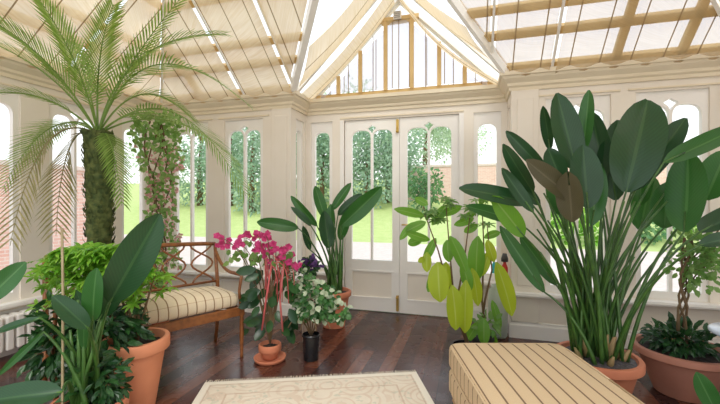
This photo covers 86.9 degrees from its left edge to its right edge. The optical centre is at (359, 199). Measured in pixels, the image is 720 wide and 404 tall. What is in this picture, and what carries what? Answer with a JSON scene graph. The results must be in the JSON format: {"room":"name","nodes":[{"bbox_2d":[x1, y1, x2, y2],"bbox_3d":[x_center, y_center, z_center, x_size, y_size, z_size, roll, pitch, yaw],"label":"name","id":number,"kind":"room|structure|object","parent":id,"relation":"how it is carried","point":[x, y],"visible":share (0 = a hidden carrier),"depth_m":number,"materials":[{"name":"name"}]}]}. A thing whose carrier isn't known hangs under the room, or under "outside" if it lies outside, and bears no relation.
{"room":"sunroom","nodes":[
{"label":"sunroom","id":0,"kind":"room"},
{"bbox_2d":[0,76,160,314],"bbox_3d":[-3.293,0.050,2.263,0.100,2.500,5.270,0,0,16],"label":"wall","id":1,"kind":"structure","parent":0,"point":[31,110],"depth_m":3.42,"materials":[{"name":"beige paint"}]},
{"bbox_2d":[0,87,18,302],"bbox_3d":[-3.054,-0.040,3.053,0.045,1.800,0.520,0,0,16],"label":"window","id":2,"kind":"structure","parent":1,"relation":"in","point":[11,101],"depth_m":3.26,"materials":[{"name":"white paint"}]},
{"bbox_2d":[0,306,28,314],"bbox_3d":[-3.010,1.015,3.019,0.012,0.170,0.680,0,0,16],"label":"trim","id":3,"kind":"structure","parent":1,"relation":"attached to","point":[25,307],"depth_m":3.23,"materials":[{"name":"white paint"}]},
{"bbox_2d":[0,82,29,90],"bbox_3d":[-3.004,-0.967,3.038,0.014,0.014,0.640,0,0,16],"label":"trim","id":4,"kind":"structure","parent":1,"relation":"attached to","point":[2,83],"depth_m":3.21,"materials":[{"name":"beige paint"}]},
{"bbox_2d":[0,0,121,72],"bbox_3d":[-1.823,-2.111,2.574,2.479,1.983,1.260,0,0,16],"label":"blind","id":5,"kind":"object","parent":1,"relation":"attached to","point":[21,12],"visible":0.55,"depth_m":3.12,"materials":[{"name":"fabric"}]},
{"bbox_2d":[41,93,103,108],"bbox_3d":[-2.791,-0.967,3.757,0.014,0.014,0.660,0,0,16],"label":"trim","id":6,"kind":"structure","parent":1,"relation":"attached to","point":[41,93],"depth_m":3.65,"materials":[{"name":"beige paint"}]},
{"bbox_2d":[49,99,99,291],"bbox_3d":[-2.841,-0.040,3.772,0.045,1.800,0.520,0,0,16],"label":"window","id":7,"kind":"structure","parent":1,"relation":"in","point":[54,110],"depth_m":3.76,"materials":[{"name":"white paint"}]},
{"bbox_2d":[67,0,161,105],"bbox_3d":[-2.082,-1.587,3.970,1.190,0.937,1.190,0,0,16],"label":"blind","id":8,"kind":"object","parent":1,"relation":"attached to","point":[138,12],"visible":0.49,"depth_m":3.68,"materials":[{"name":"fabric"}]},
{"bbox_2d":[122,117,144,240],"bbox_3d":[-2.650,-0.040,4.415,0.045,1.800,0.340,0,0,16],"label":"window","id":9,"kind":"structure","parent":1,"relation":"in","point":[125,126],"depth_m":4.53,"materials":[{"name":"white paint"}]},
{"bbox_2d":[0,300,295,357],"bbox_3d":[-2.090,1.222,2.116,2.290,0.155,5.670,0,0,16],"label":"baseboard","id":10,"kind":"structure","parent":1,"relation":"attached to","point":[285,305],"depth_m":4.26,"materials":[{"name":"white paint"}]},
{"bbox_2d":[160,0,164,102],"bbox_3d":[-1.501,-2.333,2.942,0.028,2.432,4.221,0,0,-29],"label":"trim","id":11,"kind":"structure","parent":1,"relation":"attached to","point":[163,1],"depth_m":4.03,"materials":[{"name":"white paint"}]},
{"bbox_2d":[0,269,325,310],"bbox_3d":[-2.124,0.877,2.126,2.220,0.035,5.670,0,0,16],"label":"trim","id":12,"kind":"structure","parent":1,"relation":"attached to","point":[7,305],"depth_m":4.33,"materials":[{"name":"white paint"}]},
{"bbox_2d":[258,0,306,76],"bbox_3d":[-0.617,-2.359,2.564,1.040,2.157,2.686,0,0,16],"label":"blind","id":13,"kind":"object","parent":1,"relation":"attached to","point":[284,18],"visible":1,"depth_m":3.53,"materials":[{"name":"fabric"}]},
{"bbox_2d":[0,54,719,115],"bbox_3d":[-0.359,-1.115,1.603,5.900,0.170,5.670,0,0,16],"label":"trim","id":14,"kind":"structure","parent":1,"relation":"attached to","point":[698,65],"depth_m":3.96,"materials":[{"name":"beige paint"}]},
{"bbox_2d":[460,0,490,40],"bbox_3d":[0.319,-2.412,2.229,0.945,2.050,2.576,0,0,16],"label":"blind","id":15,"kind":"object","parent":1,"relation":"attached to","point":[473,7],"visible":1,"depth_m":3.14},
{"bbox_2d":[102,327,169,403],"bbox_3d":[-1.403,1.080,2.380,0.385,0.440,0.385,0,0,16],"label":"pot","id":16,"kind":"object","parent":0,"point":[147,356],"depth_m":2.29,"materials":[{"name":"orange ceramic"}]},
{"bbox_2d":[162,0,240,105],"bbox_3d":[-2.057,-1.588,3.997,1.165,0.938,1.181,0,0,16],"label":"blind","id":17,"kind":"object","parent":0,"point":[188,85],"visible":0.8,"depth_m":4.09,"materials":[{"name":"fabric"}]},
{"bbox_2d":[161,108,294,299],"bbox_3d":[-1.619,0.050,4.568,1.800,2.500,0.100,0,0,16],"label":"wall","id":18,"kind":"structure","parent":0,"point":[216,176],"depth_m":4.52,"materials":[{"name":"beige paint"}]},
{"bbox_2d":[167,275,212,288],"bbox_3d":[-2.086,1.015,4.648,0.660,0.170,0.012,0,0,16],"label":"trim","id":19,"kind":"structure","parent":18,"relation":"attached to","point":[211,284],"depth_m":4.63,"materials":[{"name":"white paint"}]},
{"bbox_2d":[174,122,207,270],"bbox_3d":[-2.071,-0.040,4.697,0.520,1.800,0.045,0,0,16],"label":"window","id":20,"kind":"structure","parent":18,"relation":"in","point":[202,267],"depth_m":4.68,"materials":[{"name":"white paint"}]},
{"bbox_2d":[191,0,244,93],"bbox_3d":[-1.478,-1.645,3.813,0.020,1.001,1.249,0,0,16],"label":"trim","id":21,"kind":"structure","parent":18,"relation":"attached to","point":[193,1],"depth_m":3.88,"materials":[{"name":"white paint"}]},
{"bbox_2d":[219,278,264,293],"bbox_3d":[-1.367,1.015,4.435,0.640,0.170,0.012,0,0,16],"label":"trim","id":22,"kind":"structure","parent":18,"relation":"attached to","point":[220,279],"depth_m":4.47,"materials":[{"name":"white paint"}]},
{"bbox_2d":[218,115,268,119],"bbox_3d":[-1.362,-0.967,4.432,0.670,0.014,0.014,0,0,16],"label":"trim","id":23,"kind":"structure","parent":18,"relation":"attached to","point":[255,115],"depth_m":4.42,"materials":[{"name":"beige paint"}]},
{"bbox_2d":[225,119,262,271],"bbox_3d":[-1.352,-0.040,4.484,0.520,1.800,0.045,0,0,16],"label":"window","id":24,"kind":"structure","parent":18,"relation":"in","point":[231,127],"depth_m":4.49,"materials":[{"name":"white paint"}]},
{"bbox_2d":[256,0,291,83],"bbox_3d":[-0.971,-1.945,3.270,0.020,1.420,1.776,0,0,16],"label":"trim","id":25,"kind":"structure","parent":18,"relation":"attached to","point":[290,78],"depth_m":3.73,"materials":[{"name":"white paint"}]},
{"bbox_2d":[271,108,290,301],"bbox_3d":[-0.890,0.058,4.283,0.240,2.175,0.032,0,0,16],"label":"trim","id":26,"kind":"structure","parent":18,"relation":"attached to","point":[280,118],"depth_m":4.27,"materials":[{"name":"beige paint"}]},
{"bbox_2d":[290,0,318,91],"bbox_3d":[-0.425,-1.735,3.408,0.060,1.235,1.901,0,0,-22],"label":"trim","id":27,"kind":"structure","parent":18,"relation":"attached to","point":[313,4],"depth_m":3.66,"materials":[{"name":"white paint"}]},
{"bbox_2d":[297,0,376,91],"bbox_3d":[-0.192,-1.758,4.083,1.158,1.158,0.045,0,0,16],"label":"trim","id":28,"kind":"structure","parent":18,"relation":"attached to","point":[301,87],"depth_m":4.18,"materials":[{"name":"white paint"}]},
{"bbox_2d":[299,0,374,86],"bbox_3d":[-0.243,-1.724,3.853,0.995,0.978,0.350,0,0,16],"label":"blind","id":29,"kind":"object","parent":18,"relation":"attached to","point":[319,51],"visible":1,"depth_m":3.84,"materials":[{"name":"fabric"}]},
{"bbox_2d":[295,110,305,294],"bbox_3d":[-0.748,0.050,4.518,0.100,2.500,0.300,0,0,16],"label":"wall","id":30,"kind":"structure","parent":0,"point":[299,116],"depth_m":4.59,"materials":[{"name":"beige paint"}]},
{"bbox_2d":[194,0,294,98],"bbox_3d":[-1.260,-1.839,3.424,0.590,1.439,1.827,0,0,16],"label":"blind","id":31,"kind":"object","parent":30,"relation":"attached to","point":[250,54],"visible":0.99,"depth_m":3.79,"materials":[{"name":"fabric"}]},
{"bbox_2d":[296,120,302,273],"bbox_3d":[-0.748,-0.040,4.498,0.045,1.800,0.220,0,0,16],"label":"window","id":32,"kind":"structure","parent":30,"relation":"in","point":[299,125],"depth_m":4.56,"materials":[{"name":"white paint"}]},
{"bbox_2d":[0,309,719,403],"bbox_3d":[-0.338,1.330,1.675,6.300,0.060,5.820,0,0,16],"label":"floor","id":33,"kind":"structure","parent":0,"point":[371,341],"depth_m":3.20,"materials":[{"name":"wood"}]},
{"bbox_2d":[0,261,26,298],"bbox_3d":[-1.865,0.673,1.762,0.342,1.254,0.366,0,0,-2],"label":"potted plant","id":34,"kind":"object","parent":33,"relation":"on","point":[11,275],"visible":1,"depth_m":1.91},
{"bbox_2d":[0,309,52,352],"bbox_3d":[-2.983,1.120,2.782,0.120,0.360,1.680,0,0,16],"label":"radiator","id":35,"kind":"object","parent":33,"relation":"on","point":[8,340],"visible":0.3,"depth_m":3.13,"materials":[{"name":"metal"}]},
{"bbox_2d":[0,213,164,403],"bbox_3d":[-1.361,0.681,1.851,0.657,1.237,0.567,0,0,-35],"label":"potted plant","id":36,"kind":"object","parent":33,"relation":"on","point":[132,261],"visible":0.9,"depth_m":1.80,"materials":[{"name":"plant"}]},
{"bbox_2d":[60,228,63,403],"bbox_3d":[-1.469,0.720,1.876,0.016,1.161,0.075,0,0,-38],"label":"cane","id":37,"kind":"object","parent":36,"relation":"in","point":[62,229],"visible":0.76,"depth_m":1.88,"materials":[{"name":"brown wood"}]},
{"bbox_2d":[50,384,128,403],"bbox_3d":[-1.396,1.165,1.950,0.364,0.270,0.364,0,0,16],"label":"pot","id":38,"kind":"object","parent":36,"relation":"on","point":[126,401],"depth_m":1.97,"materials":[{"name":"ceramic"}]},
{"bbox_2d":[16,241,179,403],"bbox_3d":[-1.638,0.771,2.335,1.217,1.058,0.734,0,0,27],"label":"potted plant","id":39,"kind":"object","parent":33,"relation":"on","point":[131,357],"visible":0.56,"depth_m":2.20,"materials":[{"name":"green plant"}]},
{"bbox_2d":[0,0,257,335],"bbox_3d":[-1.832,-0.048,2.854,2.196,2.696,1.244,0,0,-5],"label":"potted palm","id":40,"kind":"object","parent":33,"relation":"on","point":[98,144],"visible":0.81,"depth_m":2.83,"materials":[{"name":"plant"}]},
{"bbox_2d":[42,242,244,400],"bbox_3d":[-1.575,0.830,2.881,0.532,0.946,1.258,0,0,44],"label":"settee","id":41,"kind":"object","parent":33,"relation":"on","point":[175,304],"visible":0.44,"depth_m":2.97,"materials":[{"name":"fabric"}]},
{"bbox_2d":[126,109,187,324],"bbox_3d":[-2.079,0.147,3.892,0.576,2.306,0.918,0,0,-27],"label":"climbing vine","id":42,"kind":"object","parent":33,"relation":"on","point":[156,186],"visible":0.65,"depth_m":3.99,"materials":[{"name":"plant"}]},
{"bbox_2d":[213,230,302,365],"bbox_3d":[-0.812,0.768,3.082,0.741,1.063,0.307,0,0,4],"label":"potted flowering plant","id":43,"kind":"object","parent":33,"relation":"on","point":[270,353],"visible":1,"depth_m":3.03,"materials":[{"name":"green plant"}]},
{"bbox_2d":[298,253,324,340],"bbox_3d":[-0.471,0.890,3.499,0.285,0.820,0.210,0,0,16],"label":"potted violet","id":44,"kind":"object","parent":33,"relation":"on","point":[312,264],"visible":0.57,"depth_m":3.45,"materials":[{"name":"plant"}]},
{"bbox_2d":[299,276,318,340],"bbox_3d":[-0.470,1.010,3.500,0.182,0.580,0.182,0,0,16],"label":"potted plant","id":45,"kind":"object","parent":44,"relation":"on","point":[304,329],"depth_m":3.45,"materials":[{"name":"plant"}]},
{"bbox_2d":[192,370,433,403],"bbox_3d":[-0.211,1.294,1.632,1.535,0.010,2.391,0,0,-6],"label":"rug","id":46,"kind":"object","parent":33,"relation":"on","point":[398,387],"visible":1,"depth_m":2.57,"materials":[{"name":"fabric"}]},
{"bbox_2d":[278,260,353,361],"bbox_3d":[-0.363,0.900,3.089,0.626,0.800,0.404,0,0,16],"label":"potted flowering plant","id":47,"kind":"object","parent":33,"relation":"on","point":[325,307],"visible":0.92,"depth_m":3.04,"materials":[{"name":"plant"}]},
{"bbox_2d":[302,331,319,361],"bbox_3d":[-0.400,1.195,3.100,0.148,0.210,0.148,0,0,16],"label":"pot","id":48,"kind":"object","parent":47,"relation":"on","point":[310,339],"depth_m":3.05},
{"bbox_2d":[257,183,382,328],"bbox_3d":[-0.412,0.560,3.877,1.234,1.481,0.380,0,0,-11],"label":"potted plant","id":49,"kind":"object","parent":33,"relation":"on","point":[355,208],"visible":0.8,"depth_m":3.82,"materials":[{"name":"plant"}]},
{"bbox_2d":[317,287,350,328],"bbox_3d":[-0.268,1.115,3.920,0.353,0.370,0.353,0,0,16],"label":"pot","id":50,"kind":"object","parent":49,"relation":"on","point":[346,292],"depth_m":3.82,"materials":[{"name":"ceramic"}]},
{"bbox_2d":[394,196,481,344],"bbox_3d":[0.643,0.632,3.083,0.740,1.337,0.316,0,0,2],"label":"potted plant","id":51,"kind":"object","parent":33,"relation":"on","point":[459,303],"visible":0.76,"depth_m":3.06,"materials":[{"name":"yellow plant"}]},
{"bbox_2d":[451,340,476,344],"bbox_3d":[0.865,1.240,3.100,0.235,0.120,0.235,0,0,16],"label":"pot","id":52,"kind":"object","parent":51,"relation":"on","point":[456,341],"depth_m":3.18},
{"bbox_2d":[463,198,515,342],"bbox_3d":[1.068,0.597,3.190,0.366,1.406,0.335,0,0,-2],"label":"potted shrub","id":53,"kind":"object","parent":33,"relation":"on","point":[480,261],"visible":0.75,"depth_m":3.19,"materials":[{"name":"green plant"}]},
{"bbox_2d":[472,334,495,342],"bbox_3d":[1.052,1.215,3.250,0.214,0.170,0.214,0,0,16],"label":"pot","id":54,"kind":"object","parent":53,"relation":"on","point":[475,338],"depth_m":3.17,"materials":[{"name":"metal"}]},
{"bbox_2d":[488,284,507,338],"bbox_3d":[1.315,1.055,3.620,0.180,0.490,0.179,0,0,16],"label":"ceramic jar","id":55,"kind":"object","parent":33,"relation":"on","point":[493,294],"visible":0.42,"depth_m":3.55,"materials":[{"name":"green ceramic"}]},
{"bbox_2d":[449,343,644,403],"bbox_3d":[0.885,1.081,1.870,0.700,0.437,0.950,0,0,0],"label":"ottoman","id":56,"kind":"object","parent":33,"relation":"on","point":[480,373],"visible":1,"depth_m":1.89,"materials":[{"name":"beige"}]},
{"bbox_2d":[459,90,719,393],"bbox_3d":[1.505,0.289,2.350,1.801,2.022,0.854,0,0,-10],"label":"potted plant","id":57,"kind":"object","parent":33,"relation":"on","point":[629,155],"visible":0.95,"depth_m":2.37,"materials":[{"name":"plant"}]},
{"bbox_2d":[557,341,645,393],"bbox_3d":[1.528,1.147,2.450,0.503,0.305,0.503,0,0,16],"label":"pot","id":58,"kind":"object","parent":57,"relation":"on","point":[625,371],"depth_m":2.29,"materials":[{"name":"ceramic"}]},
{"bbox_2d":[630,229,719,403],"bbox_3d":[2.183,0.737,2.568,0.588,1.127,0.578,0,0,16],"label":"potted tree","id":59,"kind":"object","parent":33,"relation":"on","point":[671,358],"visible":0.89,"depth_m":2.50,"materials":[{"name":"green plant"}]},
{"bbox_2d":[630,333,719,403],"bbox_3d":[2.178,1.147,2.570,0.578,0.305,0.578,0,0,16],"label":"pot","id":60,"kind":"object","parent":59,"relation":"on","point":[671,372],"depth_m":2.44,"materials":[{"name":"ceramic"}]},
{"bbox_2d":[693,372,719,403],"bbox_3d":[1.839,1.052,1.834,0.493,0.496,0.300,0,0,-43],"label":"potted plant","id":61,"kind":"object","parent":33,"relation":"on","point":[707,393],"visible":1,"depth_m":1.76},
{"bbox_2d":[707,322,719,335],"bbox_3d":[2.316,1.038,2.200,0.450,0.525,0.450,0,0,16],"label":"side table","id":62,"kind":"object","parent":33,"relation":"on","point":[714,328],"visible":1,"depth_m":2.31,"materials":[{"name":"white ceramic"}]},
{"bbox_2d":[306,102,506,306],"bbox_3d":[0.460,0.050,4.369,2.300,2.500,0.100,0,0,16],"label":"wall","id":63,"kind":"structure","parent":0,"point":[469,110],"depth_m":4.29,"materials":[{"name":"beige paint"}]},
{"bbox_2d":[312,122,331,270],"bbox_3d":[-0.452,-0.040,4.634,0.280,1.800,0.045,0,0,16],"label":"window","id":64,"kind":"structure","parent":63,"relation":"in","point":[325,127],"depth_m":4.64,"materials":[{"name":"white paint"}]},
{"bbox_2d":[345,118,399,312],"bbox_3d":[0.136,0.176,4.436,0.656,2.227,0.092,0,0,16],"label":"door","id":65,"kind":"structure","parent":63,"relation":"in","point":[374,285],"depth_m":4.44,"materials":[{"name":"white paint"}]},
{"bbox_2d":[340,113,463,286],"bbox_3d":[0.445,0.180,4.319,1.420,2.240,0.024,0,0,16],"label":"trim","id":66,"kind":"structure","parent":63,"relation":"attached to","point":[461,115],"depth_m":4.12,"materials":[{"name":"white paint"}]},
{"bbox_2d":[340,110,463,118],"bbox_3d":[0.444,-0.967,4.315,1.420,0.014,0.014,0,0,16],"label":"trim","id":67,"kind":"structure","parent":63,"relation":"attached to","point":[454,110],"depth_m":4.29,"materials":[{"name":"beige paint"}]},
{"bbox_2d":[314,0,498,98],"bbox_3d":[0.446,-1.741,4.324,2.314,1.192,0.115,0,0,16],"label":"window","id":68,"kind":"structure","parent":63,"relation":"in","point":[387,20],"depth_m":4.23,"materials":[{"name":"white paint"}]},
{"bbox_2d":[302,0,393,99],"bbox_3d":[-0.142,-1.689,4.292,1.050,1.048,0.290,0,0,16],"label":"blind","id":69,"kind":"object","parent":68,"relation":"attached to","point":[384,7],"visible":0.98,"depth_m":4.25,"materials":[{"name":"fabric"}]},
{"bbox_2d":[393,10,401,19],"bbox_3d":[0.420,-2.075,4.271,0.090,0.090,0.052,0,0,16],"label":"vent box","id":70,"kind":"object","parent":68,"relation":"attached to","point":[396,14],"visible":1,"depth_m":4.25,"materials":[{"name":"beige paint"}]},
{"bbox_2d":[321,20,486,97],"bbox_3d":[0.442,-1.605,4.310,1.900,0.850,0.016,0,0,16],"label":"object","id":71,"kind":"structure","parent":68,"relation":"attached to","point":[372,79],"depth_m":4.29,"materials":[{"name":"glass"}]},
{"bbox_2d":[400,0,497,84],"bbox_3d":[0.943,-1.688,4.049,1.051,1.047,0.160,0,0,16],"label":"blind","id":72,"kind":"object","parent":68,"relation":"attached to","point":[458,59],"visible":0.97,"depth_m":4.00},
{"bbox_2d":[400,114,458,316],"bbox_3d":[0.767,0.176,4.244,0.656,2.227,0.100,0,0,16],"label":"door","id":73,"kind":"structure","parent":63,"relation":"in","point":[415,298],"depth_m":4.28,"materials":[{"name":"white paint"}]},
{"bbox_2d":[474,111,500,280],"bbox_3d":[1.369,-0.040,4.095,0.280,1.800,0.045,0,0,16],"label":"window","id":74,"kind":"structure","parent":63,"relation":"in","point":[493,118],"depth_m":4.06,"materials":[{"name":"white paint"}]},
{"bbox_2d":[124,234,698,291],"bbox_3d":[0.880,1.433,2.972,44.000,0.055,18.200,0,0,16],"label":"paving","id":75,"kind":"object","parent":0,"point":[361,250],"depth_m":9.62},
{"bbox_2d":[0,160,126,269],"bbox_3d":[-8.205,0.350,4.516,0.400,2.300,12.100,0,0,16],"label":"wall","id":76,"kind":"structure","parent":75,"relation":"on","point":[4,251],"depth_m":8.64,"materials":[{"name":"pink brick"}]},
{"bbox_2d":[124,180,698,251],"bbox_3d":[4.947,-0.130,16.703,68.000,3.100,26.000,0,0,16],"label":"ground","id":77,"kind":"structure","parent":0,"point":[382,217],"depth_m":16.59,"materials":[{"name":"green plant"}]},
{"bbox_2d":[126,129,198,197],"bbox_3d":[-11.537,-2.582,22.244,4.962,6.328,4.303,0,0,25],"label":"tree","id":78,"kind":"object","parent":77,"relation":"on","point":[132,155],"visible":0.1,"depth_m":21.73,"materials":[{"name":"green plant"}]},
{"bbox_2d":[179,132,248,206],"bbox_3d":[-9.532,-2.943,23.042,5.343,6.863,4.887,0,0,16],"label":"tree","id":79,"kind":"object","parent":77,"relation":"on","point":[200,191],"visible":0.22,"depth_m":22.49,"materials":[{"name":"green plant"}]},
{"bbox_2d":[194,132,259,205],"bbox_3d":[-7.455,-2.864,22.576,4.316,6.502,4.872,0,0,-44],"label":"tree","id":80,"kind":"object","parent":77,"relation":"on","point":[202,164],"visible":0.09,"depth_m":22.03,"materials":[{"name":"green plant"}]},
{"bbox_2d":[231,127,259,216],"bbox_3d":[-5.677,-2.383,20.227,3.081,7.362,4.508,0,0,-41],"label":"tree","id":81,"kind":"object","parent":77,"relation":"on","point":[251,204],"visible":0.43,"depth_m":19.80,"materials":[{"name":"green plant"}]},
{"bbox_2d":[247,133,326,201],"bbox_3d":[-3.850,-2.607,20.813,4.169,6.401,4.042,0,0,31],"label":"tree","id":82,"kind":"object","parent":77,"relation":"on","point":[296,133],"visible":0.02,"depth_m":20.36,"materials":[{"name":"green plant"}]},
{"bbox_2d":[296,133,356,201],"bbox_3d":[-2.016,-2.372,20.102,4.024,5.918,3.206,0,0,6],"label":"tree","id":83,"kind":"object","parent":77,"relation":"on","point":[322,147],"visible":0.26,"depth_m":19.64,"materials":[{"name":"green plant"}]},
{"bbox_2d":[317,90,373,197],"bbox_3d":[-0.927,-3.469,22.171,5.058,7.185,4.360,0,0,16],"label":"tree","id":84,"kind":"object","parent":77,"relation":"on","point":[354,179],"visible":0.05,"depth_m":21.73,"materials":[{"name":"green plant"}]},
{"bbox_2d":[353,126,391,208],"bbox_3d":[0.333,-2.042,19.607,3.816,5.014,2.965,0,0,16],"label":"tree","id":85,"kind":"object","parent":77,"relation":"on","point":[365,174],"visible":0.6,"depth_m":19.11,"materials":[{"name":"green plant"}]},
{"bbox_2d":[359,124,427,204],"bbox_3d":[2.074,-2.565,20.833,3.462,6.688,3.988,0,0,-38],"label":"tree","id":86,"kind":"object","parent":77,"relation":"on","point":[411,152],"visible":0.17,"depth_m":20.28,"materials":[{"name":"green plant"}]},
{"bbox_2d":[408,166,445,212],"bbox_3d":[3.052,-0.421,18.088,2.070,2.440,1.800,0,0,16],"label":"shrub","id":87,"kind":"object","parent":77,"relation":"on","point":[423,180],"visible":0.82,"depth_m":17.84,"materials":[{"name":"green plant"}]},
{"bbox_2d":[408,84,450,164],"bbox_3d":[4.415,-4.142,25.308,4.327,6.909,4.829,0,0,-30],"label":"tree","id":88,"kind":"object","parent":77,"relation":"on","point":[425,153],"visible":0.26,"depth_m":24.50,"materials":[{"name":"green plant"}]},
{"bbox_2d":[424,123,493,155],"bbox_3d":[6.370,-4.162,26.219,5.275,6.377,4.160,0,0,-22],"label":"tree","id":89,"kind":"object","parent":77,"relation":"on","point":[439,130],"visible":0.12,"depth_m":25.81,"materials":[{"name":"green plant"}]},
{"bbox_2d":[408,163,666,199],"bbox_3d":[18.376,-0.560,16.615,34.400,2.720,0.400,0,0,16],"label":"wall","id":90,"kind":"structure","parent":77,"relation":"on","point":[486,172],"depth_m":20.41,"materials":[{"name":"pink brick"}]},
{"bbox_2d":[550,208,602,245],"bbox_3d":[6.803,0.829,12.065,1.984,1.808,1.867,0,0,16],"label":"shrub","id":91,"kind":"object","parent":77,"relation":"on","point":[551,216],"visible":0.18,"depth_m":11.88,"materials":[{"name":"green plant"}]},
{"bbox_2d":[641,222,675,244],"bbox_3d":[8.931,0.701,11.961,1.732,1.753,1.780,0,0,16],"label":"shrub","id":92,"kind":"object","parent":77,"relation":"on","point":[647,234],"visible":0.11,"depth_m":11.49,"materials":[{"name":"green plant"}]},
{"bbox_2d":[507,96,509,315],"bbox_3d":[1.554,0.050,3.837,0.100,2.500,0.300,0,0,16],"label":"wall","id":93,"kind":"structure","parent":0,"point":[508,101],"depth_m":3.94,"materials":[{"name":"beige paint"}]},
{"bbox_2d":[496,0,561,75],"bbox_3d":[1.231,-1.876,2.641,0.470,1.514,1.914,0,0,16],"label":"blind","id":94,"kind":"object","parent":93,"relation":"attached to","point":[521,54],"visible":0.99,"depth_m":3.21,"materials":[{"name":"fabric"}]},
{"bbox_2d":[473,306,719,348],"bbox_3d":[1.371,1.222,1.091,2.290,0.155,5.670,0,0,16],"label":"baseboard","id":95,"kind":"structure","parent":93,"relation":"attached to","point":[523,330],"depth_m":3.53,"materials":[{"name":"white paint"}]},
{"bbox_2d":[510,76,719,337],"bbox_3d":[2.312,0.050,3.404,1.800,2.500,0.100,0,0,16],"label":"wall","id":96,"kind":"structure","parent":0,"point":[550,312],"depth_m":3.33,"materials":[{"name":"beige paint"}]},
{"bbox_2d":[415,0,487,57],"bbox_3d":[0.726,-1.756,3.524,0.931,0.915,0.270,0,0,16],"label":"blind","id":97,"kind":"object","parent":96,"relation":"attached to","point":[455,27],"visible":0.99,"depth_m":3.46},
{"bbox_2d":[413,0,499,72],"bbox_3d":[0.851,-1.758,3.774,1.158,1.158,0.045,0,0,16],"label":"trim","id":98,"kind":"structure","parent":96,"relation":"attached to","point":[488,61],"depth_m":3.67,"materials":[{"name":"white paint"}]},
{"bbox_2d":[447,0,508,72],"bbox_3d":[0.678,-1.735,3.081,1.901,1.235,0.035,0,0,-35],"label":"trim","id":99,"kind":"structure","parent":96,"relation":"attached to","point":[457,6],"depth_m":3.31,"materials":[{"name":"white paint"}]},
{"bbox_2d":[491,0,495,52],"bbox_3d":[0.946,-2.026,2.596,0.020,1.402,1.752,0,0,16],"label":"trim","id":100,"kind":"structure","parent":96,"relation":"attached to","point":[494,1],"depth_m":3.23,"materials":[{"name":"white paint"}]},
{"bbox_2d":[511,89,538,322],"bbox_3d":[1.545,0.058,3.562,0.240,2.175,0.032,0,0,16],"label":"trim","id":101,"kind":"structure","parent":96,"relation":"attached to","point":[524,103],"depth_m":3.54,"materials":[{"name":"beige paint"}]},
{"bbox_2d":[551,0,565,66],"bbox_3d":[1.551,-1.729,2.806,0.020,1.168,1.459,0,0,16],"label":"trim","id":102,"kind":"structure","parent":96,"relation":"attached to","point":[563,1],"depth_m":3.18,"materials":[{"name":"white paint"}]},
{"bbox_2d":[546,95,609,293],"bbox_3d":[1.989,-0.040,3.494,0.530,1.800,0.045,0,0,16],"label":"window","id":103,"kind":"structure","parent":96,"relation":"in","point":[601,103],"depth_m":3.44,"materials":[{"name":"white paint"}]},
{"bbox_2d":[539,89,620,96],"bbox_3d":[1.979,-0.967,3.443,0.660,0.014,0.014,0,0,16],"label":"trim","id":104,"kind":"structure","parent":96,"relation":"attached to","point":[617,89],"depth_m":3.43,"materials":[{"name":"beige paint"}]},
{"bbox_2d":[506,49,718,69],"bbox_3d":[2.232,-1.243,3.325,1.788,0.083,0.086,0,0,16],"label":"trim","id":105,"kind":"structure","parent":96,"relation":"attached to","point":[556,59],"depth_m":3.44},
{"bbox_2d":[555,0,719,72],"bbox_3d":[2.236,-1.668,2.612,1.375,1.097,1.396,0,0,16],"label":"blind","id":106,"kind":"object","parent":96,"relation":"attached to","point":[601,44],"visible":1,"depth_m":3.04,"materials":[{"name":"fabric"}]},
{"bbox_2d":[636,88,707,301],"bbox_3d":[2.680,-0.040,3.289,0.530,1.800,0.045,0,0,16],"label":"window","id":107,"kind":"structure","parent":96,"relation":"in","point":[698,98],"depth_m":3.26,"materials":[{"name":"white paint"}]},
{"bbox_2d":[628,82,719,90],"bbox_3d":[2.670,-0.967,3.238,0.660,0.014,0.014,0,0,16],"label":"trim","id":108,"kind":"structure","parent":96,"relation":"attached to","point":[715,83],"depth_m":3.23,"materials":[{"name":"beige paint"}]},
{"bbox_2d":[710,0,719,17],"bbox_3d":[1.327,-2.333,2.105,4.221,2.432,0.028,0,0,-29],"label":"trim","id":109,"kind":"structure","parent":96,"relation":"attached to","point":[716,4],"depth_m":2.81,"materials":[{"name":"white paint"}]},
{"bbox_3d":[2.460,0.050,0.559,0.100,2.500,5.270,0,0,16],"label":"wall","id":110,"kind":"structure","parent":0,"visible":0},
{"bbox_2d":[480,280,719,309],"bbox_3d":[1.405,0.877,1.081,2.220,0.035,5.670,0,0,16],"label":"trim","id":111,"kind":"structure","parent":110,"relation":"attached to","point":[650,302],"depth_m":3.22,"materials":[{"name":"white paint"}]},
{"bbox_2d":[501,253,507,272],"bbox_3d":[1.434,0.695,3.768,0.068,0.330,0.067,0,0,16],"label":"bottle","id":112,"kind":"object","parent":111,"relation":"on","point":[504,258],"visible":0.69,"depth_m":3.75,"materials":[{"name":"red plastic"}]},
{"bbox_3d":[-0.359,-2.413,1.603,5.900,2.345,5.670,0,0,16],"label":"ceiling","id":113,"kind":"structure","parent":0,"visible":0},
{"bbox_2d":[212,31,301,51],"bbox_3d":[-1.342,-1.593,3.925,1.698,0.083,0.086,0,0,16],"label":"trim","id":114,"kind":"structure","parent":113,"relation":"attached to","point":[269,37],"depth_m":3.77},
{"bbox_2d":[223,55,296,70],"bbox_3d":[-1.446,-1.450,4.144,1.734,0.083,0.086,0,0,16],"label":"trim","id":115,"kind":"structure","parent":113,"relation":"attached to","point":[278,58],"depth_m":3.94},
{"bbox_2d":[467,0,600,17],"bbox_3d":[1.729,-1.593,3.016,1.698,0.083,0.086,0,0,16],"label":"trim","id":116,"kind":"structure","parent":113,"relation":"attached to","point":[566,1],"depth_m":3.16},
{"bbox_2d":[484,12,717,41],"bbox_3d":[1.935,-1.450,3.142,1.734,0.083,0.086,0,0,16],"label":"trim","id":117,"kind":"structure","parent":113,"relation":"attached to","point":[562,24],"depth_m":3.27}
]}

